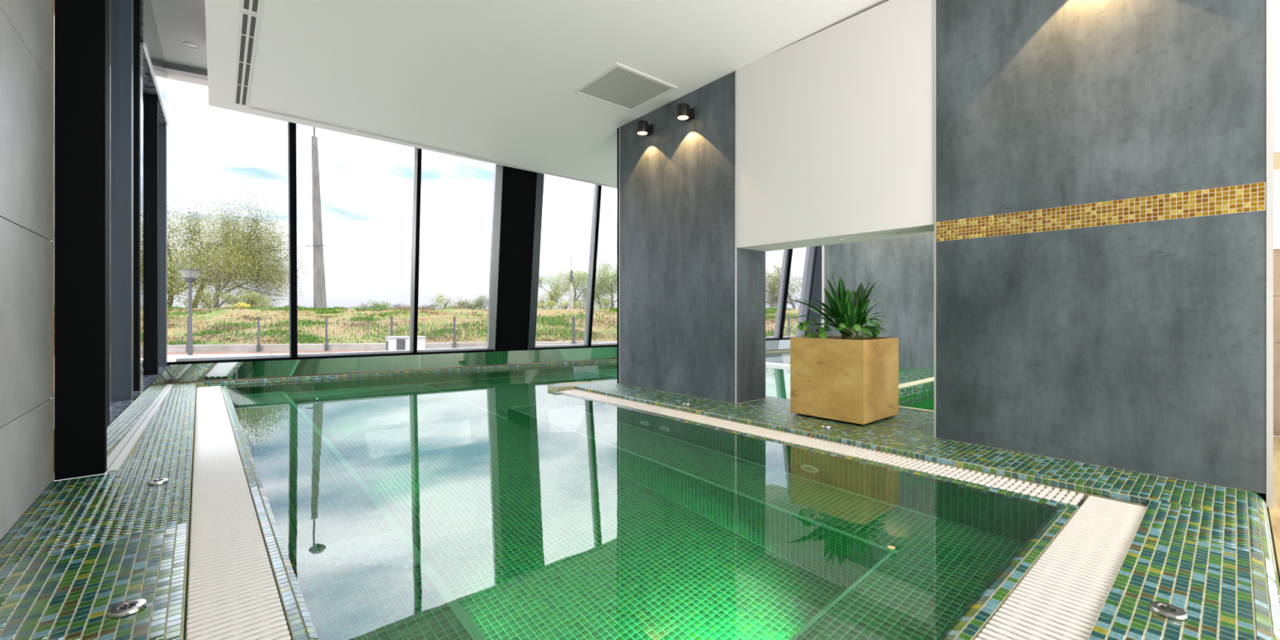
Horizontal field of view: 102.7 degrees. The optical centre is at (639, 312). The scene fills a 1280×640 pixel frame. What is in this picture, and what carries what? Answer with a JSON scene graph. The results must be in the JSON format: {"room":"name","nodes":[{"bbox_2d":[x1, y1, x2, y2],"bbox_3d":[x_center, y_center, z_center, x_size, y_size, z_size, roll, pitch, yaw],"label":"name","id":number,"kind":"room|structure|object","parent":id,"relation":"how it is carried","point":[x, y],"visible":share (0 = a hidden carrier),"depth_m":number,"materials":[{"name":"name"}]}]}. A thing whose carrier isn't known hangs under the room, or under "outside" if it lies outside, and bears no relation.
{"room":"indoor swimming pool","nodes":[
{"label":"indoor swimming pool","id":0,"kind":"room"},
{"bbox_2d":[0,0,53,540],"bbox_3d":[-1.052,-1.050,-0.007,0.296,4.900,7.762,0,0,-41],"label":"wall","id":1,"kind":"structure","parent":0,"point":[26,26],"depth_m":2.57,"materials":[{"name":"grey paint"}]},
{"bbox_2d":[0,382,195,639],"bbox_3d":[-3.531,1.199,3.567,0.622,0.402,9.414,0,0,-41],"label":"floor","id":2,"kind":"structure","parent":0,"point":[86,547],"depth_m":2.15,"materials":[{"name":"green tile"}]},
{"bbox_2d":[53,0,110,480],"bbox_3d":[-3.471,-1.135,3.194,0.211,4.270,0.230,0,0,-41],"label":"column steel","id":3,"kind":"structure","parent":2,"relation":"on","point":[82,28],"depth_m":3.11,"materials":[{"name":"black metal"}]},
{"bbox_2d":[107,598,147,617],"bbox_3d":[-1.716,0.989,1.716,0.094,0.014,0.094,0,0,-41],"label":"drain","id":4,"kind":"object","parent":2,"relation":"on","point":[131,606],"visible":1,"depth_m":1.71,"materials":[{"name":"silver metal"}]},
{"bbox_2d":[146,478,168,484],"bbox_3d":[-2.820,0.989,2.995,0.094,0.014,0.094,0,0,-41],"label":"drain","id":5,"kind":"object","parent":2,"relation":"on","point":[159,481],"visible":1,"depth_m":2.98,"materials":[{"name":"silver metal"}]},
{"bbox_2d":[151,0,208,86],"bbox_3d":[2.717,-3.380,6.656,15.200,0.220,12.950,0,0,-41],"label":"ceiling","id":6,"kind":"structure","parent":0,"point":[177,21],"depth_m":5.96,"materials":[{"name":"white paint"}]},
{"bbox_2d":[164,61,207,79],"bbox_3d":[-0.132,-3.245,10.553,14.500,0.110,0.186,0,0,-32],"label":"trim","id":7,"kind":"structure","parent":6,"relation":"attached to","point":[171,68],"depth_m":6.82,"materials":[{"name":"grey metal"}]},
{"bbox_2d":[182,41,200,48],"bbox_3d":[-5.496,-3.268,6.273,0.170,0.008,0.170,0,0,-41],"label":"recessed light","id":8,"kind":"object","parent":6,"relation":"in","point":[190,45],"visible":1,"depth_m":6.26,"materials":[{"name":"white paint"}]},
{"bbox_2d":[167,352,319,361],"bbox_3d":[-10.031,1.600,19.332,70.000,0.001,48.396,0,0,-41],"label":"road","id":9,"kind":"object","parent":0,"point":[171,357],"depth_m":18.97,"materials":[{"name":"grey asphalt"}]},
{"bbox_2d":[178,269,201,355],"bbox_3d":[-16.780,0.000,19.100,0.640,3.200,0.640,0,0,-41],"label":"street lamp","id":10,"kind":"object","parent":9,"relation":"on","point":[190,276],"visible":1,"depth_m":19.05,"materials":[{"name":"grey metal"}]},
{"bbox_2d":[167,341,617,352],"bbox_3d":[-15.268,1.450,20.671,74.924,0.300,0.250,0,0,-9],"label":"kerb","id":11,"kind":"object","parent":9,"relation":"on","point":[301,347],"visible":0.33,"depth_m":20.88,"materials":[{"name":"concrete"}]},
{"bbox_2d":[384,336,426,351],"bbox_3d":[-7.420,1.183,16.225,1.100,0.835,0.510,0,0,0],"label":"pump","id":12,"kind":"object","parent":9,"relation":"on","point":[393,343],"visible":0.52,"depth_m":16.00,"materials":[{"name":"white metal"}]},
{"bbox_2d":[396,338,404,350],"bbox_3d":[-7.470,1.140,15.992,0.260,0.620,0.015,0,0,0],"label":"grille","id":13,"kind":"object","parent":12,"relation":"attached to","point":[400,342],"depth_m":15.99,"materials":[{"name":"grey metal"}]},
{"bbox_2d":[167,350,386,354],"bbox_3d":[-15.198,1.585,20.227,74.924,0.030,0.650,0,0,-9],"label":"verge","id":14,"kind":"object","parent":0,"point":[337,351],"visible":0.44,"depth_m":20.21,"materials":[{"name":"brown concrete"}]},
{"bbox_2d":[170,315,821,352],"bbox_3d":[-4.131,0.885,22.200,42.622,1.430,0.165,0,0,-9],"label":"mesh fence","id":15,"kind":"object","parent":14,"relation":"on","point":[454,344],"visible":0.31,"depth_m":20.96,"materials":[{"name":"grey metal"}]},
{"bbox_2d":[175,339,780,364],"bbox_3d":[-0.503,1.215,11.148,14.700,0.970,0.304,0,0,-32],"label":"wall","id":16,"kind":"structure","parent":0,"point":[779,340],"depth_m":9.15,"materials":[{"name":"black metal"}]},
{"bbox_2d":[51,0,173,471],"bbox_3d":[-5.173,-1.135,5.005,0.675,4.270,5.082,0,0,-39],"label":"window","id":17,"kind":"structure","parent":16,"relation":"in","point":[139,120],"depth_m":4.75,"materials":[{"name":"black metal"}]},
{"bbox_2d":[167,121,297,364],"bbox_3d":[-5.851,-1.275,7.355,1.530,4.010,0.759,0,0,-32],"label":"window","id":18,"kind":"structure","parent":16,"relation":"in","point":[292,202],"depth_m":7.66,"materials":[{"name":"black metal"}]},
{"bbox_2d":[289,147,422,359],"bbox_3d":[-4.514,-1.275,8.188,1.820,4.010,0.759,0,0,-32],"label":"window","id":19,"kind":"structure","parent":16,"relation":"in","point":[417,152],"depth_m":8.57,"materials":[{"name":"black metal"}]},
{"bbox_2d":[410,346,494,355],"bbox_3d":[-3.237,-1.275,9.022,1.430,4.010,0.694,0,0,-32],"label":"window sill","id":20,"kind":"structure","parent":16,"relation":"in","point":[435,351],"depth_m":9.18,"materials":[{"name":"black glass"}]},
{"bbox_2d":[171,339,790,383],"bbox_3d":[-0.408,0.867,10.996,14.500,0.269,0.050,0,0,-32],"label":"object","id":21,"kind":"structure","parent":16,"relation":"attached to","point":[219,371],"depth_m":8.53,"materials":[{"name":"green tile"}]},
{"bbox_2d":[486,164,544,351],"bbox_3d":[-2.356,-1.276,9.611,0.890,4.008,0.953,0,0,-32],"label":"column","id":22,"kind":"structure","parent":16,"relation":"attached to","point":[517,193],"depth_m":9.51,"materials":[{"name":"black metal"}]},
{"bbox_2d":[529,184,601,350],"bbox_3d":[-1.465,-1.275,10.087,1.325,4.010,0.759,0,0,-32],"label":"window","id":23,"kind":"structure","parent":16,"relation":"in","point":[597,188],"depth_m":10.38,"materials":[{"name":"black metal"}]},
{"bbox_2d":[587,342,617,347],"bbox_3d":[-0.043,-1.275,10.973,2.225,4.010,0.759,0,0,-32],"label":"window sill","id":24,"kind":"structure","parent":16,"relation":"in","point":[595,344],"depth_m":10.82,"materials":[{"name":"black metal"}]},
{"bbox_2d":[765,248,792,340],"bbox_3d":[3.188,-1.275,12.986,1.690,4.010,0.759,0,0,-32],"label":"window","id":25,"kind":"structure","parent":16,"relation":"in","point":[788,253],"depth_m":13.41,"materials":[{"name":"black metal"}]},
{"bbox_2d":[781,336,797,339],"bbox_3d":[4.164,-1.275,13.633,0.850,4.010,0.694,0,0,-32],"label":"window","id":26,"kind":"structure","parent":16,"relation":"in","point":[784,337],"depth_m":13.75,"materials":[{"name":"black metal"}]},
{"bbox_2d":[795,245,822,337],"bbox_3d":[4.748,-1.276,14.037,0.770,4.008,0.953,0,0,-32],"label":"column","id":27,"kind":"structure","parent":16,"relation":"attached to","point":[811,286],"depth_m":13.90,"materials":[{"name":"grey metal"}]},
{"bbox_2d":[183,349,790,639],"bbox_3d":[1.931,1.715,8.298,14.745,1.430,9.465,0,0,-41],"label":"swimming pool","id":28,"kind":"object","parent":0,"point":[199,384],"visible":0.02,"depth_m":7.53,"materials":[{"name":"green tile"}]},
{"bbox_2d":[185,386,290,639],"bbox_3d":[-3.176,1.067,3.837,0.260,0.054,8.836,0,0,-41],"label":"overflow grating","id":29,"kind":"object","parent":28,"relation":"on","point":[233,593],"visible":1,"depth_m":2.24,"materials":[{"name":"grey plastic"}]},
{"bbox_2d":[179,359,1079,639],"bbox_3d":[-0.836,1.046,6.045,7.230,0.096,9.160,0,0,-41],"label":"pool coping","id":30,"kind":"object","parent":28,"relation":"on","point":[297,616],"visible":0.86,"depth_m":2.41,"materials":[{"name":"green tile"}]},
{"bbox_2d":[224,351,1061,639],"bbox_3d":[1.902,1.050,8.352,13.225,0.001,8.984,0,0,-41],"label":"pool water","id":31,"kind":"object","parent":28,"relation":"in","point":[498,504],"visible":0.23,"depth_m":2.56,"materials":[{"name":"green liquid"}]},
{"bbox_2d":[559,389,1084,508],"bbox_3d":[0.734,1.067,4.852,0.261,0.054,5.276,0,0,-41],"label":"overflow grating","id":32,"kind":"object","parent":28,"relation":"on","point":[1047,493],"visible":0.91,"depth_m":3.73,"materials":[{"name":"grey plastic"}]},
{"bbox_2d":[974,495,1146,639],"bbox_3d":[1.277,1.067,1.654,3.609,0.054,0.245,0,0,-41],"label":"overflow grating","id":33,"kind":"object","parent":28,"relation":"on","point":[1063,596],"visible":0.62,"depth_m":2.00,"materials":[{"name":"grey plastic"}]},
{"bbox_2d":[167,305,822,345],"bbox_3d":[-21.626,0.526,125.131,181.730,1.583,221.736,0,0,-41],"label":"bank","id":34,"kind":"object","parent":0,"point":[213,315],"visible":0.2,"depth_m":26.01,"materials":[{"name":"plant"}]},
{"bbox_2d":[182,288,244,308],"bbox_3d":[-38.299,-1.078,46.198,4.511,2.146,3.253,0,0,-41],"label":"round shrub","id":35,"kind":"object","parent":34,"relation":"on","point":[209,302],"visible":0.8,"depth_m":45.67,"materials":[{"name":"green plant"}]},
{"bbox_2d":[167,167,288,306],"bbox_3d":[-44.452,-7.488,51.533,16.156,14.992,17.124,0,0,-37],"label":"tree","id":36,"kind":"object","parent":34,"relation":"on","point":[173,290],"visible":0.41,"depth_m":49.12,"materials":[{"name":"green plant"}]},
{"bbox_2d":[222,302,251,307],"bbox_3d":[-33.940,-0.440,43.170,2.014,0.855,1.660,0,0,-41],"label":"flowering shrub","id":37,"kind":"object","parent":34,"relation":"on","point":[240,304],"visible":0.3,"depth_m":42.95,"materials":[{"name":"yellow plant"}]},
{"bbox_2d":[167,182,313,308],"bbox_3d":[-41.896,-7.119,53.370,14.700,14.290,16.929,0,0,-28],"label":"tree","id":38,"kind":"object","parent":34,"relation":"on","point":[230,223],"visible":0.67,"depth_m":52.51,"materials":[{"name":"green plant"}]},
{"bbox_2d":[173,210,309,308],"bbox_3d":[-39.933,-5.221,52.182,10.401,10.420,15.631,0,0,-29],"label":"tree","id":39,"kind":"object","parent":34,"relation":"on","point":[223,240],"visible":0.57,"depth_m":51.43,"materials":[{"name":"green plant"}]},
{"bbox_2d":[227,288,270,308],"bbox_3d":[-35.091,-1.098,46.034,3.142,2.161,3.416,0,0,-37],"label":"round shrub","id":40,"kind":"object","parent":34,"relation":"on","point":[252,301],"visible":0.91,"depth_m":45.62,"materials":[{"name":"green plant"}]},
{"bbox_2d":[306,127,326,308],"bbox_3d":[-23.343,-7.660,36.988,1.269,15.320,1.099,0,0,-15],"label":"utility pole","id":41,"kind":"object","parent":34,"relation":"on","point":[319,285],"visible":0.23,"depth_m":36.82,"materials":[{"name":"concrete"}]},
{"bbox_2d":[352,301,381,308],"bbox_3d":[-46.951,-0.924,87.967,4.184,1.887,3.848,0,0,-41],"label":"shrub","id":42,"kind":"object","parent":34,"relation":"on","point":[363,304],"visible":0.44,"depth_m":87.82,"materials":[{"name":"brown plant"}]},
{"bbox_2d":[366,299,392,308],"bbox_3d":[-44.652,-1.109,87.817,4.333,2.189,4.175,0,0,-41],"label":"shrub","id":43,"kind":"object","parent":34,"relation":"on","point":[384,305],"visible":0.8,"depth_m":87.15,"materials":[{"name":"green plant"}]},
{"bbox_2d":[389,302,410,308],"bbox_3d":[-41.295,-0.818,88.100,4.339,1.682,3.514,0,0,-41],"label":"shrub","id":44,"kind":"object","parent":34,"relation":"on","point":[393,305],"visible":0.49,"depth_m":87.76,"materials":[{"name":"brown plant"}]},
{"bbox_2d":[418,303,436,308],"bbox_3d":[-36.603,-0.710,87.835,3.748,1.540,3.410,0,0,-41],"label":"shrub","id":45,"kind":"object","parent":34,"relation":"on","point":[427,305],"visible":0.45,"depth_m":87.22,"materials":[{"name":"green plant"}]},
{"bbox_2d":[429,291,455,309],"bbox_3d":[-33.791,-1.789,88.329,5.037,3.534,4.962,0,0,-41],"label":"shrub","id":46,"kind":"object","parent":34,"relation":"on","point":[445,302],"visible":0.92,"depth_m":87.77,"materials":[{"name":"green plant"}]},
{"bbox_2d":[447,296,471,308],"bbox_3d":[-31.522,-1.401,87.823,4.316,2.770,4.048,0,0,-41],"label":"shrub","id":47,"kind":"object","parent":34,"relation":"on","point":[458,302],"visible":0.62,"depth_m":87.33,"materials":[{"name":"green plant"}]},
{"bbox_2d":[451,302,475,308],"bbox_3d":[-30.473,-0.882,87.990,4.117,1.817,3.446,0,0,-41],"label":"shrub","id":48,"kind":"object","parent":34,"relation":"on","point":[455,302],"visible":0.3,"depth_m":87.64,"materials":[{"name":"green plant"}]},
{"bbox_2d":[460,295,484,309],"bbox_3d":[-28.693,-1.517,88.390,4.545,3.159,3.297,0,0,-41],"label":"shrub","id":49,"kind":"object","parent":34,"relation":"on","point":[465,303],"visible":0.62,"depth_m":87.71,"materials":[{"name":"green plant"}]},
{"bbox_2d":[469,293,488,309],"bbox_3d":[-26.928,-1.590,88.189,4.443,3.250,3.231,0,0,-41],"label":"shrub","id":50,"kind":"object","parent":34,"relation":"on","point":[478,294],"visible":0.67,"depth_m":87.69,"materials":[{"name":"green plant"}]},
{"bbox_2d":[476,292,488,309],"bbox_3d":[-25.157,-1.713,87.764,5.145,3.493,3.898,0,0,-41],"label":"shrub","id":51,"kind":"object","parent":34,"relation":"on","point":[484,301],"visible":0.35,"depth_m":87.22,"materials":[{"name":"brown plant"}]},
{"bbox_2d":[537,298,556,309],"bbox_3d":[-10.975,-0.870,57.894,3.520,1.776,2.879,0,0,-41],"label":"shrub","id":52,"kind":"object","parent":34,"relation":"on","point":[539,304],"visible":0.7,"depth_m":57.61,"materials":[{"name":"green plant"}]},
{"bbox_2d":[537,266,577,308],"bbox_3d":[-12.530,-3.239,68.909,9.251,6.408,6.510,0,0,37],"label":"tree","id":53,"kind":"object","parent":34,"relation":"on","point":[556,288],"visible":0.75,"depth_m":67.90,"materials":[{"name":"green plant"}]},
{"bbox_2d":[548,299,578,309],"bbox_3d":[-8.571,-0.771,58.240,3.032,1.509,2.959,0,0,-41],"label":"shrub","id":54,"kind":"object","parent":34,"relation":"on","point":[564,301],"visible":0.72,"depth_m":58.12,"materials":[{"name":"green plant"}]},
{"bbox_2d":[569,255,573,309],"bbox_3d":[-6.020,-2.550,45.000,0.259,4.900,0.259,0,0,-18],"label":"pole","id":55,"kind":"object","parent":34,"relation":"on","point":[571,266],"visible":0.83,"depth_m":44.91,"materials":[{"name":"metal"}]},
{"bbox_2d":[554,257,604,307],"bbox_3d":[-7.660,-3.895,70.987,8.684,7.714,9.583,0,0,9],"label":"tree","id":56,"kind":"object","parent":34,"relation":"on","point":[575,273],"visible":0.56,"depth_m":69.85,"materials":[{"name":"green plant"}]},
{"bbox_2d":[573,297,594,309],"bbox_3d":[-6.511,-0.848,57.933,2.781,1.659,2.911,0,0,-9],"label":"shrub","id":57,"kind":"object","parent":34,"relation":"on","point":[580,303],"visible":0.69,"depth_m":57.52,"materials":[{"name":"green plant"}]},
{"bbox_2d":[567,278,610,307],"bbox_3d":[-6.922,-2.700,71.548,6.968,5.362,7.731,0,0,-27],"label":"tree","id":58,"kind":"object","parent":34,"relation":"on","point":[580,284],"visible":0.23,"depth_m":69.97,"materials":[{"name":"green plant"}]},
{"bbox_2d":[576,249,617,308],"bbox_3d":[-3.073,-4.066,58.547,8.221,8.091,10.973,0,0,32],"label":"tree","id":59,"kind":"object","parent":34,"relation":"on","point":[602,282],"visible":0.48,"depth_m":57.29,"materials":[{"name":"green plant"}]},
{"bbox_2d":[580,257,617,306],"bbox_3d":[-4.422,-3.621,66.997,8.867,7.178,6.967,0,0,29],"label":"tree","id":60,"kind":"object","parent":34,"relation":"on","point":[607,269],"visible":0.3,"depth_m":66.46,"materials":[{"name":"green plant"}]},
{"bbox_2d":[593,297,617,309],"bbox_3d":[-3.526,-0.932,57.957,3.469,1.864,2.981,0,0,-41],"label":"shrub","id":61,"kind":"object","parent":34,"relation":"on","point":[606,301],"visible":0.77,"depth_m":57.71,"materials":[{"name":"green plant"}]},
{"bbox_2d":[765,259,800,308],"bbox_3d":[17.452,-3.495,64.598,5.306,6.994,6.014,0,0,-23],"label":"tree","id":62,"kind":"object","parent":34,"relation":"on","point":[792,303],"visible":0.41,"depth_m":64.22,"materials":[{"name":"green plant"}]},
{"bbox_2d":[765,266,802,307],"bbox_3d":[15.279,-3.462,61.588,8.364,6.894,6.741,0,0,-14],"label":"tree","id":63,"kind":"object","parent":34,"relation":"on","point":[775,288],"visible":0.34,"depth_m":61.77,"materials":[{"name":"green plant"}]},
{"bbox_2d":[786,266,803,307],"bbox_3d":[21.217,-2.941,62.640,7.496,7.208,10.089,0,0,-44],"label":"tree","id":64,"kind":"object","parent":34,"relation":"on","point":[800,282],"visible":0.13,"depth_m":63.94,"materials":[{"name":"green plant"}]},
{"bbox_2d":[204,0,888,188],"bbox_3d":[3.598,-3.006,6.391,14.010,0.988,11.400,0,0,-41],"label":"ceiling","id":65,"kind":"structure","parent":0,"point":[497,80],"depth_m":5.27,"materials":[{"name":"white paint"}]},
{"bbox_2d":[233,10,259,106],"bbox_3d":[-4.111,-2.553,5.321,0.135,0.081,2.290,0,0,-40],"label":"ceiling vent","id":66,"kind":"object","parent":65,"relation":"in","point":[248,23],"visible":1,"depth_m":5.10,"materials":[{"name":"white metal"}]},
{"bbox_2d":[240,0,262,14],"bbox_3d":[-2.391,-2.634,3.232,0.135,0.103,3.021,0,0,-39],"label":"ceiling vent","id":67,"kind":"object","parent":65,"relation":"in","point":[252,6],"visible":1,"depth_m":4.33,"materials":[{"name":"white metal"}]},
{"bbox_2d":[248,105,354,130],"bbox_3d":[-4.364,-2.517,6.654,1.141,0.014,0.100,0,0,-43],"label":"ceiling vent","id":68,"kind":"object","parent":65,"relation":"in","point":[252,107],"visible":1,"depth_m":6.62,"materials":[{"name":"grey metal"}]},
{"bbox_2d":[355,128,453,152],"bbox_3d":[-3.425,-2.515,7.540,1.362,0.015,0.100,0,0,-44],"label":"ceiling vent","id":69,"kind":"object","parent":65,"relation":"in","point":[357,130],"visible":1,"depth_m":7.49,"materials":[{"name":"white metal"}]},
{"bbox_2d":[453,151,536,171],"bbox_3d":[-2.381,-2.513,8.550,1.463,0.016,0.100,0,0,-44],"label":"ceiling vent","id":70,"kind":"object","parent":65,"relation":"in","point":[455,152],"visible":1,"depth_m":8.50,"materials":[{"name":"white metal"}]},
{"bbox_2d":[536,169,608,186],"bbox_3d":[-1.245,-2.511,9.606,1.560,0.014,0.100,0,0,-42],"label":"ceiling vent","id":71,"kind":"object","parent":65,"relation":"in","point":[538,171],"visible":1,"depth_m":9.56,"materials":[{"name":"white metal"}]},
{"bbox_2d":[573,62,677,111],"bbox_3d":[-0.176,-2.610,6.002,0.900,0.045,0.840,0,0,-41],"label":"ceiling vent","id":72,"kind":"object","parent":65,"relation":"in","point":[620,86],"visible":1,"depth_m":5.97,"materials":[{"name":"metal"}]},
{"bbox_2d":[617,71,765,404],"bbox_3d":[0.569,-0.820,6.582,0.554,3.640,2.120,0,0,-41],"label":"wall pillar","id":73,"kind":"structure","parent":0,"point":[691,302],"depth_m":6.14,"materials":[{"name":"concrete"}]},
{"bbox_2d":[636,120,653,136],"bbox_3d":[0.052,-2.369,6.600,0.213,0.147,0.156,0,0,-41],"label":"wall lamp","id":74,"kind":"object","parent":73,"relation":"attached to","point":[643,128],"visible":1,"depth_m":6.53,"materials":[{"name":"black metal"}]},
{"bbox_2d":[676,102,694,121],"bbox_3d":[0.528,-2.358,6.047,0.213,0.147,0.156,0,0,-41],"label":"wall lamp","id":75,"kind":"object","parent":73,"relation":"attached to","point":[684,112],"visible":1,"depth_m":5.98,"materials":[{"name":"black metal"}]},
{"bbox_2d":[824,233,933,369],"bbox_3d":[7.150,-0.210,9.446,4.440,5.080,5.600,0,0,-41],"label":"wall","id":76,"kind":"structure","parent":0,"point":[901,268],"depth_m":9.05,"materials":[{"name":"concrete"}]},
{"bbox_2d":[822,245,824,333],"bbox_3d":[3.627,-0.825,10.123,0.040,3.750,0.040,0,0,-41],"label":"trim","id":77,"kind":"structure","parent":76,"relation":"attached to","point":[823,246],"depth_m":10.10,"materials":[{"name":"grey"}]},
{"bbox_2d":[898,368,913,373],"bbox_3d":[4.062,1.200,9.164,0.610,0.400,2.000,0,0,-41],"label":"floor","id":78,"kind":"structure","parent":0,"point":[900,370],"depth_m":8.85,"materials":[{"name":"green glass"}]},
{"bbox_2d":[547,380,1279,639],"bbox_3d":[0.132,1.194,4.141,5.600,0.412,6.334,0,0,-41],"label":"floor","id":79,"kind":"structure","parent":0,"point":[1206,551],"depth_m":2.49,"materials":[{"name":"green tile"}]},
{"bbox_2d":[821,424,831,427],"bbox_3d":[1.621,0.989,4.450,0.090,0.014,0.090,0,0,-41],"label":"drain","id":80,"kind":"object","parent":79,"relation":"on","point":[822,425],"visible":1,"depth_m":4.43,"materials":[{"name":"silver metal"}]},
{"bbox_2d":[790,335,898,425],"bbox_3d":[1.980,0.620,4.971,0.715,0.752,0.727,0,0,-41],"label":"planter box","id":81,"kind":"object","parent":79,"relation":"on","point":[851,380],"visible":0.91,"depth_m":4.71,"materials":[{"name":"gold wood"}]},
{"bbox_2d":[797,318,831,338],"bbox_3d":[1.674,0.164,4.942,0.326,0.208,0.335,0,0,-41],"label":"plant","id":82,"kind":"object","parent":81,"relation":"on","point":[801,326],"visible":0.87,"depth_m":4.90,"materials":[{"name":"green plant"}]},
{"bbox_2d":[788,272,888,339],"bbox_3d":[1.911,-0.068,4.944,1.026,0.677,0.523,0,0,4],"label":"dracaena plant","id":83,"kind":"object","parent":81,"relation":"on","point":[845,306],"visible":0.79,"depth_m":4.91,"materials":[{"name":"green plant"}]},
{"bbox_2d":[835,316,875,339],"bbox_3d":[2.020,0.154,4.743,0.309,0.229,0.313,0,0,-41],"label":"plant","id":84,"kind":"object","parent":81,"relation":"on","point":[855,328],"visible":0.8,"depth_m":4.75,"materials":[{"name":"green plant"}]},
{"bbox_2d":[864,319,884,339],"bbox_3d":[2.257,0.166,4.970,0.173,0.203,0.227,0,0,39],"label":"plant","id":85,"kind":"object","parent":81,"relation":"on","point":[877,332],"visible":0.57,"depth_m":4.97,"materials":[{"name":"green plant"}]},
{"bbox_2d":[1148,600,1187,619],"bbox_3d":[1.756,0.989,1.702,0.090,0.014,0.090,0,0,-41],"label":"drain","id":86,"kind":"object","parent":79,"relation":"on","point":[1165,609],"visible":1,"depth_m":1.69,"materials":[{"name":"silver metal"}]},
{"bbox_2d":[737,0,1273,508],"bbox_3d":[2.461,-0.840,4.374,0.544,3.820,3.694,0,0,-41],"label":"wall","id":87,"kind":"structure","parent":0,"point":[1104,169],"depth_m":3.48,"materials":[{"name":"concrete"}]},
{"bbox_2d":[1266,436,1279,585],"bbox_3d":[4.114,1.235,1.351,10.000,0.330,3.085,0,0,-41],"label":"floor","id":88,"kind":"structure","parent":0,"point":[1273,513],"depth_m":2.77,"materials":[{"name":"grey"}]},
{"bbox_2d":[1273,0,1279,436],"bbox_3d":[6.425,-0.800,3.402,0.220,3.800,3.180,0,0,-41],"label":"wall","id":89,"kind":"structure","parent":0,"point":[1276,2],"depth_m":4.39,"materials":[{"name":"white paint"}]},
{"bbox_3d":[4.831,1.450,5.816,3.810,0.300,2.720,0,0,-41],"label":"floor","id":90,"kind":"structure","parent":0,"visible":0},
{"bbox_2d":[765,362,933,410],"bbox_3d":[2.193,1.192,8.876,3.800,0.615,5.400,0,0,-41],"label":"hot tub","id":91,"kind":"object","parent":90,"relation":"on","point":[920,381],"visible":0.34,"depth_m":6.71,"materials":[{"name":"green tile"}]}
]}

